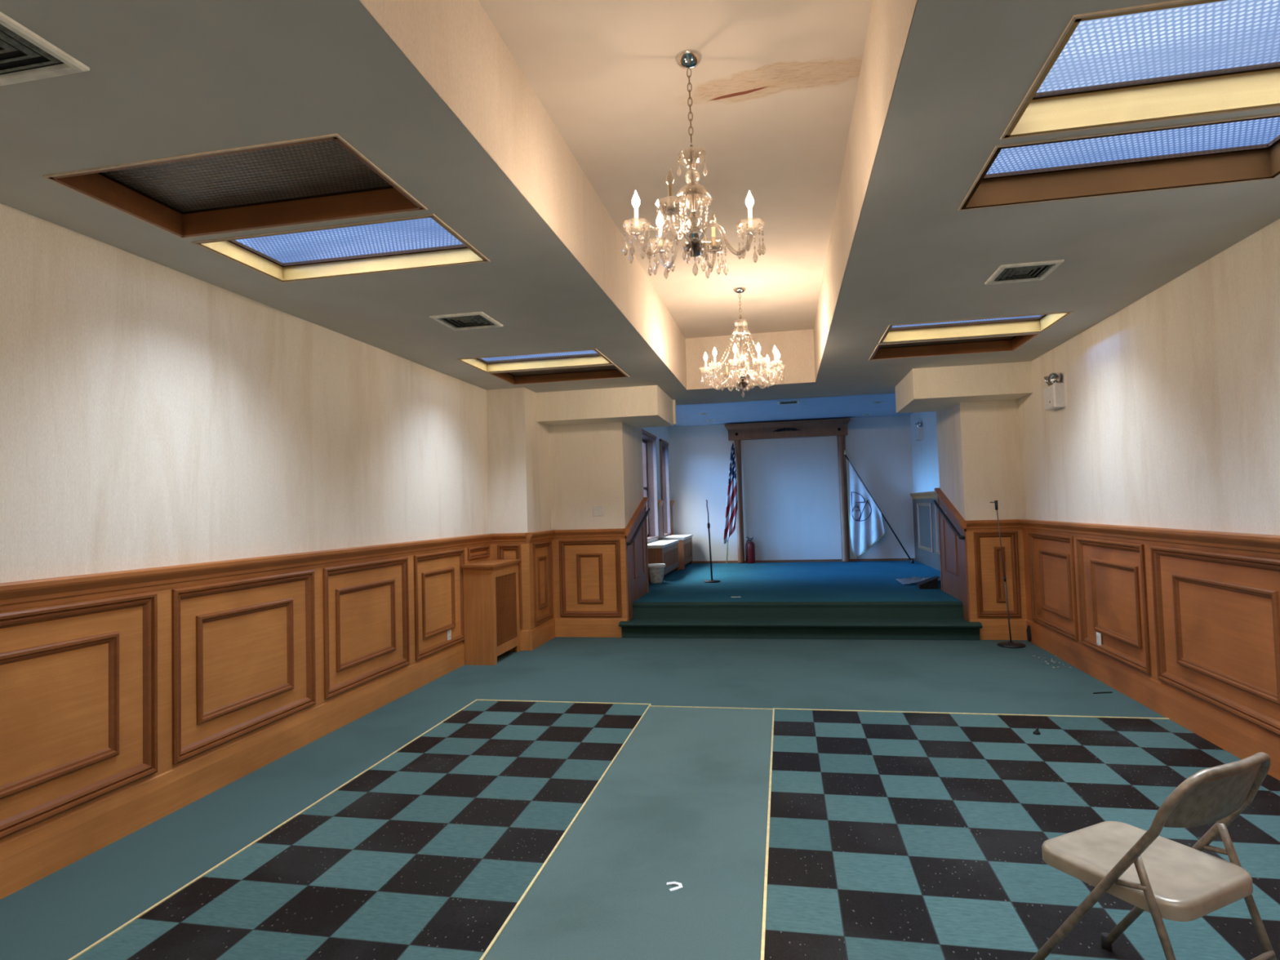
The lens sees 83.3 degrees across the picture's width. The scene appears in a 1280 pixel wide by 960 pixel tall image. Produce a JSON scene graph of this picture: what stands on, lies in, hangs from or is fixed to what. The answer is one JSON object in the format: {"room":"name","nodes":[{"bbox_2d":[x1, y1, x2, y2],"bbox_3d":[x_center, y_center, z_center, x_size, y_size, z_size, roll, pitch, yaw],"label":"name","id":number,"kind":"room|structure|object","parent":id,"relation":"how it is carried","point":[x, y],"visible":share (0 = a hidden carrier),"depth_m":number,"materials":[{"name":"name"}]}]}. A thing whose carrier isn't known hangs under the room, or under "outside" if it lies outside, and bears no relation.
{"room":"function hall","nodes":[
{"label":"function hall","id":0,"kind":"room"},
{"bbox_2d":[0,203,488,582],"bbox_3d":[-2.720,0.232,2.796,0.200,2.852,10.200,-2,-2,11],"label":"wall","id":1,"kind":"structure","parent":0,"point":[153,414],"depth_m":3.88,"materials":[{"name":"white paint"}]},
{"bbox_2d":[0,533,492,899],"bbox_3d":[-2.550,1.035,2.837,0.060,1.242,10.000,-2,-2,11],"label":"wainscoting","id":2,"kind":"structure","parent":1,"relation":"attached to","point":[130,698],"depth_m":3.77,"materials":[{"name":"brown wood"}]},
{"bbox_2d":[447,629,451,639],"bbox_3d":[-1.782,1.441,6.736,0.010,0.118,0.072,-2,-2,11],"label":"wall outlet","id":3,"kind":"object","parent":1,"relation":"attached to","point":[449,632],"visible":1,"depth_m":6.73,"materials":[{"name":"white plastic"}]},
{"bbox_2d":[73,700,648,959],"bbox_3d":[-1.352,1.576,1.726,1.385,0.001,7.722,-2,-2,11],"label":"floor","id":4,"kind":"structure","parent":0,"point":[427,853],"depth_m":3.12,"materials":[{"name":"plastic"}]},
{"bbox_2d":[479,703,651,959],"bbox_3d":[-0.673,1.551,1.596,0.010,0.007,7.730,-2,-2,11],"label":"trim","id":5,"kind":"structure","parent":4,"relation":"on","point":[531,883],"depth_m":3.04,"materials":[{"name":"gold metal"}]},
{"bbox_2d":[486,387,644,533],"bbox_3d":[-0.888,0.282,8.652,1.523,3.102,2.000,-2,-2,11],"label":"wall","id":6,"kind":"structure","parent":0,"point":[541,477],"depth_m":8.34,"materials":[{"name":"beige paint"}]},
{"bbox_2d":[490,533,529,650],"bbox_3d":[-1.400,1.190,7.673,0.433,1.242,0.060,-2,-2,11],"label":"trim","id":7,"kind":"structure","parent":6,"relation":"attached to","point":[503,545],"depth_m":7.66,"materials":[{"name":"brown wood"}]},
{"bbox_2d":[526,529,555,650],"bbox_3d":[-1.077,1.195,8.037,0.060,1.242,0.820,-2,-2,11],"label":"trim","id":8,"kind":"structure","parent":6,"relation":"attached to","point":[540,544],"depth_m":7.96,"materials":[{"name":"brown wood"}]},
{"bbox_2d":[550,528,626,637],"bbox_3d":[-0.596,1.192,8.330,0.890,1.242,0.060,-2,-2,11],"label":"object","id":9,"kind":"structure","parent":6,"relation":"attached to","point":[590,596],"depth_m":8.34,"materials":[{"name":"brown wood"}]},
{"bbox_2d":[592,505,603,515],"bbox_3d":[-0.488,0.358,8.358,0.125,0.122,0.016,-2,-2,11],"label":"light switch","id":10,"kind":"object","parent":6,"relation":"attached to","point":[597,510],"visible":1,"depth_m":8.36,"materials":[{"name":"white plastic"}]},
{"bbox_2d":[624,497,648,621],"bbox_3d":[-0.015,1.011,8.855,0.060,1.612,1.224,-2,-2,11],"label":"trim","id":11,"kind":"structure","parent":6,"relation":"attached to","point":[637,553],"depth_m":8.80,"materials":[{"name":"brown wood"}]},
{"bbox_2d":[626,508,650,547],"bbox_3d":[-0.014,0.572,8.795,0.078,0.448,1.232,-2,-2,11],"label":"handrail","id":12,"kind":"object","parent":6,"relation":"attached to","point":[642,522],"visible":1,"depth_m":8.61,"materials":[{"name":"black metal"}]},
{"bbox_2d":[631,600,963,618],"bbox_3d":[1.735,1.565,8.288,3.670,0.362,0.410,-2,-2,11],"label":"step","id":13,"kind":"structure","parent":6,"relation":"attached to","point":[820,610],"depth_m":8.08,"materials":[{"name":"green carpet"}]},
{"bbox_2d":[618,617,982,640],"bbox_3d":[1.673,1.642,7.935,3.830,0.184,0.362,-2,-2,11],"label":"step","id":14,"kind":"structure","parent":6,"relation":"attached to","point":[636,628],"depth_m":7.82,"materials":[{"name":"green carpet"}]},
{"bbox_2d":[0,636,1166,959],"bbox_3d":[0.264,1.624,2.779,5.959,0.100,11.020,-2,-2,11],"label":"floor","id":15,"kind":"structure","parent":0,"point":[64,913],"depth_m":5.39,"materials":[{"name":"teal carpet"}]},
{"bbox_2d":[68,699,476,959],"bbox_3d":[-2.031,1.600,1.864,0.012,0.007,7.730,-2,-2,11],"label":"trim","id":16,"kind":"structure","parent":15,"relation":"on","point":[101,940],"depth_m":3.15,"materials":[{"name":"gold metal"}]},
{"bbox_2d":[462,559,520,665],"bbox_3d":[-1.485,1.317,7.304,0.331,0.965,0.731,-2,-2,11],"label":"radiator cover","id":17,"kind":"object","parent":15,"relation":"on","point":[491,615],"visible":1,"depth_m":7.00,"materials":[{"name":"brown wood"}]},
{"bbox_2d":[495,572,516,646],"bbox_3d":[-1.356,1.297,7.289,0.012,0.675,0.549,-2,-2,11],"label":"grille","id":18,"kind":"object","parent":17,"relation":"attached to","point":[505,582],"depth_m":7.27,"materials":[{"name":"brown wood"}]},
{"bbox_2d":[476,699,649,704],"bbox_3d":[-0.606,1.702,5.516,1.387,0.007,0.016,-2,-2,11],"label":"trim","id":19,"kind":"structure","parent":15,"relation":"on","point":[477,700],"depth_m":5.51,"materials":[{"name":"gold metal"}]},
{"bbox_2d":[649,705,773,709],"bbox_3d":[0.510,1.659,5.250,0.902,0.007,0.010,-2,-2,11],"label":"trim","id":20,"kind":"structure","parent":15,"relation":"on","point":[650,705],"depth_m":5.24,"materials":[{"name":"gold metal"}]},
{"bbox_2d":[760,708,774,959],"bbox_3d":[0.212,1.518,1.404,0.011,0.007,7.696,-2,-2,11],"label":"trim","id":21,"kind":"structure","parent":15,"relation":"on","point":[762,946],"depth_m":3.00,"materials":[{"name":"gold metal"}]},
{"bbox_2d":[773,707,1169,719],"bbox_3d":[2.203,1.598,4.927,2.546,0.007,0.015,-2,-2,11],"label":"trim","id":22,"kind":"structure","parent":15,"relation":"on","point":[773,708],"depth_m":4.90,"materials":[{"name":"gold metal"}]},
{"bbox_2d":[990,500,1025,648],"bbox_3d":[3.656,0.924,7.178,0.274,1.445,0.256,-2,-2,11],"label":"microphone stand","id":23,"kind":"object","parent":15,"relation":"on","point":[1010,644],"visible":1,"depth_m":7.15,"materials":[{"name":"black metal"}]},
{"bbox_2d":[1032,655,1071,667],"bbox_3d":[3.675,1.610,6.391,0.215,0.015,0.488,-2,-2,11],"label":"crumbs","id":24,"kind":"object","parent":15,"relation":"on","point":[1038,657],"visible":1,"depth_m":6.40,"materials":[{"name":"grey"}]},
{"bbox_2d":[1093,691,1112,693],"bbox_3d":[3.434,1.578,5.344,0.146,0.010,0.009,-1,-2,-5],"label":"scrap","id":25,"kind":"object","parent":15,"relation":"on","point":[1104,691],"visible":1,"depth_m":5.34,"materials":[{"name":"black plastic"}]},
{"bbox_2d":[535,385,673,427],"bbox_3d":[-0.379,-0.826,8.522,1.385,0.327,1.130,-2,-2,11],"label":"bulkhead","id":26,"kind":"object","parent":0,"point":[649,406],"depth_m":8.00,"materials":[{"name":"paint"}]},
{"bbox_2d":[483,706,773,959],"bbox_3d":[-0.234,1.536,1.482,0.896,0.001,7.676,-2,-2,11],"label":"floor","id":27,"kind":"structure","parent":0,"point":[684,800],"depth_m":3.02,"materials":[{"name":"carpet"}]},
{"bbox_2d":[666,881,683,891],"bbox_3d":[0.135,1.573,2.796,0.056,0.008,0.064,-1,-2,-16],"label":"paper strip","id":28,"kind":"object","parent":27,"relation":"on","point":[680,886],"visible":1,"depth_m":2.79,"materials":[{"name":"white paper"}]},
{"bbox_2d":[0,0,1279,426],"bbox_3d":[0.738,-1.447,5.684,5.983,0.628,17.100,-2,-2,11],"label":"ceiling","id":29,"kind":"structure","parent":0,"point":[165,78],"depth_m":3.17,"materials":[{"name":"grey paint"}]},
{"bbox_2d":[0,11,89,86],"bbox_3d":[-1.831,-1.198,1.952,0.385,0.020,0.380,-2,-2,11],"label":"ceiling vent","id":30,"kind":"object","parent":29,"relation":"in","point":[25,55],"visible":1,"depth_m":2.04,"materials":[{"name":"white metal"}]},
{"bbox_2d":[42,133,427,239],"bbox_3d":[-1.603,-1.238,2.946,1.270,0.144,0.675,-2,-2,11],"label":"window","id":31,"kind":"structure","parent":29,"relation":"attached to","point":[321,179],"depth_m":3.09,"materials":[{"name":"brown wood"}]},
{"bbox_2d":[191,213,490,282],"bbox_3d":[-1.468,-1.190,3.627,1.248,0.094,0.633,-2,-2,11],"label":"window","id":32,"kind":"structure","parent":29,"relation":"attached to","point":[229,248],"depth_m":3.81,"materials":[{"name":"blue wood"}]},
{"bbox_2d":[429,311,502,330],"bbox_3d":[-1.194,-1.098,4.985,0.375,0.020,0.370,-2,-2,11],"label":"ceiling vent","id":33,"kind":"object","parent":29,"relation":"in","point":[474,320],"visible":1,"depth_m":4.97,"materials":[{"name":"white metal"}]},
{"bbox_2d":[456,348,613,372],"bbox_3d":[-0.916,-1.098,6.404,1.248,0.094,0.628,-2,-2,11],"label":"window","id":34,"kind":"structure","parent":29,"relation":"attached to","point":[493,366],"depth_m":6.64,"materials":[{"name":"brown wood"}]},
{"bbox_2d":[486,353,630,384],"bbox_3d":[-0.781,-1.088,7.090,1.270,0.119,0.690,-2,-2,11],"label":"window","id":35,"kind":"structure","parent":29,"relation":"attached to","point":[601,371],"depth_m":7.34,"materials":[{"name":"brown wood"}]},
{"bbox_2d":[777,400,799,404],"bbox_3d":[2.305,-1.206,11.174,0.330,0.020,0.350,-2,-2,11],"label":"ceiling vent","id":36,"kind":"object","parent":29,"relation":"in","point":[788,402],"visible":1,"depth_m":11.17,"materials":[{"name":"grey metal"}]},
{"bbox_2d":[868,316,1039,359],"bbox_3d":[2.704,-1.226,6.322,1.290,0.137,0.690,-2,-2,11],"label":"window","id":37,"kind":"structure","parent":29,"relation":"attached to","point":[1013,342],"depth_m":6.58,"materials":[{"name":"brown wood"}]},
{"bbox_2d":[879,311,1073,343],"bbox_3d":[2.567,-1.237,5.630,1.268,0.112,0.618,-2,-2,11],"label":"window","id":38,"kind":"structure","parent":29,"relation":"attached to","point":[997,326],"depth_m":5.86,"materials":[{"name":"brown wood"}]},
{"bbox_2d":[984,259,1064,284],"bbox_3d":[2.260,-1.225,4.255,0.330,0.020,0.345,-2,-2,11],"label":"ceiling vent","id":39,"kind":"object","parent":29,"relation":"in","point":[1031,271],"visible":1,"depth_m":4.24,"materials":[{"name":"white metal"}]},
{"bbox_2d":[957,112,1279,211],"bbox_3d":[2.025,-1.341,2.900,1.268,0.139,0.608,-2,-2,11],"label":"window","id":40,"kind":"structure","parent":29,"relation":"attached to","point":[1261,162],"depth_m":3.11,"materials":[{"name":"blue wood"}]},
{"bbox_2d":[1000,0,1279,140],"bbox_3d":[1.889,-1.363,2.214,1.268,0.139,0.688,-2,-2,11],"label":"window","id":41,"kind":"structure","parent":29,"relation":"attached to","point":[1255,86],"depth_m":2.49,"materials":[{"name":"blue glass"}]},
{"bbox_2d":[641,426,671,543],"bbox_3d":[0.049,0.382,11.880,0.220,3.100,4.700,-2,-2,11],"label":"wall","id":42,"kind":"structure","parent":0,"point":[661,433],"depth_m":12.93,"materials":[{"name":"paint"}]},
{"bbox_2d":[641,428,658,540],"bbox_3d":[0.032,0.097,11.766,0.250,1.760,1.650,-2,-2,11],"label":"window","id":43,"kind":"structure","parent":42,"relation":"in","point":[649,444],"depth_m":12.54,"materials":[{"name":"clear glass"}]},
{"bbox_2d":[659,439,671,536],"bbox_3d":[0.370,0.154,13.472,0.250,1.760,0.910,-2,-2,11],"label":"window","id":44,"kind":"structure","parent":42,"relation":"in","point":[664,450],"depth_m":13.88,"materials":[{"name":"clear glass"}]},
{"bbox_2d":[657,499,674,540],"bbox_3d":[0.203,0.945,11.831,0.060,1.242,4.700,-2,-2,11],"label":"trim","id":45,"kind":"structure","parent":42,"relation":"attached to","point":[660,502],"depth_m":12.84,"materials":[{"name":"wood"}]},
{"bbox_2d":[672,400,675,424],"bbox_3d":[0.009,-0.830,9.042,0.885,0.302,0.040,-2,-2,11],"label":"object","id":46,"kind":"structure","parent":0,"point":[673,401],"depth_m":8.94,"materials":[{"name":"paint"}]},
{"bbox_2d":[478,0,872,338],"bbox_3d":[0.170,-1.773,2.813,1.485,0.086,10.828,-2,-2,11],"label":"ceiling","id":47,"kind":"structure","parent":0,"point":[775,82],"depth_m":3.50,"materials":[{"name":"paint"}]},
{"bbox_2d":[622,48,765,279],"bbox_3d":[0.183,-1.303,3.047,0.531,0.925,0.480,0,-3,-34],"label":"chandelier","id":48,"kind":"object","parent":47,"relation":"hanging from","point":[690,59],"visible":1,"depth_m":2.98,"materials":[{"name":"clear glass"}]},
{"bbox_2d":[699,287,785,397],"bbox_3d":[0.892,-1.209,6.336,0.743,0.954,0.750,-2,-2,11],"label":"chandelier","id":49,"kind":"object","parent":47,"relation":"hanging from","point":[740,329],"visible":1,"depth_m":6.31,"materials":[{"name":"clear glass"}]},
{"bbox_2d":[668,414,915,560],"bbox_3d":[2.850,0.377,13.824,5.120,3.100,0.200,-2,-2,11],"label":"wall","id":50,"kind":"structure","parent":0,"point":[790,486],"depth_m":13.71,"materials":[{"name":"paint"}]},
{"bbox_2d":[693,558,915,563],"bbox_3d":[3.038,1.533,13.637,4.160,0.045,0.018,-2,-2,11],"label":"baseboard","id":51,"kind":"structure","parent":50,"relation":"attached to","point":[871,559],"depth_m":13.61,"materials":[{"name":"brown wood"}]},
{"bbox_2d":[633,560,959,602],"bbox_3d":[2.320,1.624,10.909,4.920,0.314,5.640,-2,-2,11],"label":"floor","id":52,"kind":"structure","parent":0,"point":[862,580],"depth_m":10.06,"materials":[{"name":"carpet"}]},
{"bbox_2d":[648,563,665,583],"bbox_3d":[0.239,1.376,10.606,0.287,0.274,0.287,-2,-2,11],"label":"waste bin","id":53,"kind":"object","parent":52,"relation":"on","point":[655,571],"visible":0.88,"depth_m":10.51,"materials":[{"name":"grey plastic"}]},
{"bbox_2d":[647,539,679,580],"bbox_3d":[0.369,1.286,11.752,0.328,0.536,1.681,-2,-2,11],"label":"radiator cover","id":54,"kind":"object","parent":52,"relation":"on","point":[664,551],"visible":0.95,"depth_m":11.32,"materials":[{"name":"brown wood"}]},
{"bbox_2d":[663,547,677,568],"bbox_3d":[0.497,1.267,11.737,0.012,0.246,1.499,-2,-2,11],"label":"grille","id":55,"kind":"object","parent":54,"relation":"attached to","point":[670,554],"depth_m":11.71,"materials":[{"name":"brown wood"}]},
{"bbox_2d":[662,534,693,569],"bbox_3d":[0.722,1.324,13.368,0.393,0.566,1.271,-2,-2,11],"label":"radiator cover","id":56,"kind":"object","parent":52,"relation":"on","point":[685,543],"visible":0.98,"depth_m":12.92,"materials":[{"name":"brown wood"}]},
{"bbox_2d":[684,541,691,559],"bbox_3d":[0.882,1.304,13.347,0.012,0.276,1.089,-2,-2,11],"label":"grille","id":57,"kind":"object","parent":56,"relation":"attached to","point":[687,544],"depth_m":13.32,"materials":[{"name":"brown wood"}]},
{"bbox_2d":[703,499,719,582],"bbox_3d":[1.033,0.886,10.516,0.244,1.202,0.244,-2,-2,11],"label":"microphone stand","id":58,"kind":"object","parent":52,"relation":"on","point":[711,580],"visible":1,"depth_m":10.50,"materials":[{"name":"black metal"}]},
{"bbox_2d":[723,442,737,564],"bbox_3d":[1.699,0.435,13.642,0.287,2.296,0.137,-1,-2,-14],"label":"flag","id":59,"kind":"object","parent":52,"relation":"on","point":[731,508],"visible":1,"depth_m":13.64,"materials":[{"name":"multicoloured fabric"}]},
{"bbox_2d":[745,537,755,563],"bbox_3d":[2.106,1.326,13.697,0.158,0.507,0.149,-3,-3,36],"label":"fire extinguisher","id":60,"kind":"object","parent":52,"relation":"on","point":[750,551],"visible":1,"depth_m":13.64,"materials":[{"name":"red metal"}]},
{"bbox_2d":[724,417,850,563],"bbox_3d":[2.817,0.228,13.605,2.330,2.657,0.228,-2,-2,11],"label":"surround","id":61,"kind":"object","parent":52,"relation":"on","point":[737,433],"visible":1,"depth_m":13.56,"materials":[{"name":"brown wood"}]},
{"bbox_2d":[844,450,914,563],"bbox_3d":[4.301,0.452,13.004,1.171,2.076,0.181,-3,-3,34],"label":"flag","id":62,"kind":"object","parent":52,"relation":"on","point":[865,518],"visible":1,"depth_m":13.13,"materials":[{"name":"white fabric"}]},
{"bbox_2d":[895,576,941,584],"bbox_3d":[3.836,1.337,9.700,0.660,0.065,0.720,-2,-2,11],"label":"plastic sheet","id":63,"kind":"object","parent":52,"relation":"on","point":[913,580],"visible":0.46,"depth_m":9.74,"materials":[{"name":"plastic"}]},
{"bbox_2d":[916,575,939,588],"bbox_3d":[3.646,1.285,9.096,0.275,0.145,0.300,-2,-2,11],"label":"box","id":64,"kind":"object","parent":52,"relation":"on","point":[931,583],"visible":1,"depth_m":8.96,"materials":[{"name":"black plastic"}]},
{"bbox_2d":[910,411,939,493],"bbox_3d":[4.687,0.213,10.965,0.200,3.100,4.700,-2,-2,11],"label":"wall","id":65,"kind":"structure","parent":0,"point":[925,464],"depth_m":12.04,"materials":[{"name":"paint"}]},
{"bbox_2d":[914,421,923,440],"bbox_3d":[4.763,-0.839,12.316,0.099,0.312,0.270,-2,-2,11],"label":"emergency light","id":66,"kind":"object","parent":65,"relation":"attached to","point":[919,430],"visible":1,"depth_m":12.20,"materials":[{"name":"white plastic"}]},
{"bbox_2d":[910,491,940,571],"bbox_3d":[4.576,0.786,10.968,0.060,1.242,4.700,-2,-2,11],"label":"trim","id":67,"kind":"structure","parent":65,"relation":"attached to","point":[926,526],"depth_m":12.07,"materials":[{"name":"wood"}]},
{"bbox_2d":[895,361,1032,413],"bbox_3d":[3.421,-0.974,7.752,1.106,0.310,1.170,-2,-2,11],"label":"bulkhead","id":68,"kind":"object","parent":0,"point":[940,388],"depth_m":7.22,"materials":[{"name":"paint"}]},
{"bbox_2d":[936,399,1023,520],"bbox_3d":[3.910,0.124,8.113,0.766,3.102,1.200,-2,-2,11],"label":"wall","id":69,"kind":"structure","parent":0,"point":[978,442],"depth_m":7.58,"materials":[{"name":"beige paint"}]},
{"bbox_2d":[933,500,965,541],"bbox_3d":[3.474,0.445,8.107,0.085,0.448,1.232,-2,-2,11],"label":"handrail","id":70,"kind":"object","parent":69,"relation":"attached to","point":[961,537],"visible":1,"depth_m":7.94,"materials":[{"name":"black metal"}]},
{"bbox_2d":[933,488,970,622],"bbox_3d":[3.525,0.882,8.157,0.060,1.612,1.224,-2,-2,11],"label":"trim","id":71,"kind":"structure","parent":69,"relation":"attached to","point":[953,550],"depth_m":8.09,"materials":[{"name":"brown wood"}]},
{"bbox_2d":[965,519,1026,639],"bbox_3d":[3.716,1.036,7.479,0.566,1.242,0.060,-2,-2,11],"label":"trim","id":72,"kind":"structure","parent":69,"relation":"attached to","point":[987,593],"depth_m":7.49,"materials":[{"name":"brown wood"}]},
{"bbox_2d":[764,709,1279,959],"bbox_3d":[1.467,1.473,1.152,2.560,0.001,7.688,-2,-2,11],"label":"floor","id":73,"kind":"structure","parent":0,"point":[893,836],"depth_m":3.18,"materials":[{"name":"plastic"}]},
{"bbox_2d":[1032,727,1040,734],"bbox_3d":[2.460,1.553,4.465,0.042,0.041,0.043,-2,-2,11],"label":"lump","id":74,"kind":"object","parent":73,"relation":"on","point":[1036,731],"visible":1,"depth_m":4.46,"materials":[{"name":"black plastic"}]},
{"bbox_2d":[1031,751,1276,959],"bbox_3d":[1.424,1.112,2.028,0.447,0.792,0.556,-1,-2,-25],"label":"folding chair","id":75,"kind":"object","parent":73,"relation":"on","point":[1163,877],"visible":1,"depth_m":1.92,"materials":[{"name":"beige metal"}]},
{"bbox_2d":[1017,218,1279,535],"bbox_3d":[3.004,0.040,2.074,0.200,2.852,11.000,-2,-2,11],"label":"wall","id":76,"kind":"structure","parent":0,"point":[1170,417],"depth_m":4.53,"materials":[{"name":"beige paint"}]},
{"bbox_2d":[1026,625,1031,641],"bbox_3d":[3.945,1.554,7.296,0.046,0.163,0.049,-1,-2,-11],"label":"stub","id":77,"kind":"object","parent":76,"relation":"attached to","point":[1028,630],"visible":1,"depth_m":7.28,"materials":[{"name":"black plastic"}]},
{"bbox_2d":[1043,372,1065,410],"bbox_3d":[3.679,-0.788,6.420,0.099,0.312,0.270,-2,-2,11],"label":"emergency light","id":78,"kind":"object","parent":76,"relation":"attached to","point":[1054,394],"visible":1,"depth_m":6.33,"materials":[{"name":"white plastic"}]},
{"bbox_2d":[1096,631,1101,647],"bbox_3d":[3.640,1.273,5.716,0.010,0.122,0.080,-2,-2,11],"label":"wall outlet","id":79,"kind":"object","parent":76,"relation":"attached to","point":[1098,634],"visible":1,"depth_m":5.71,"materials":[{"name":"white plastic"}]},
{"bbox_2d":[1018,519,1279,780],"bbox_3d":[2.919,0.852,2.166,0.060,1.242,10.800,-2,-2,11],"label":"wainscoting","id":80,"kind":"structure","parent":76,"relation":"attached to","point":[1188,621],"depth_m":4.63,"materials":[{"name":"brown wood"}]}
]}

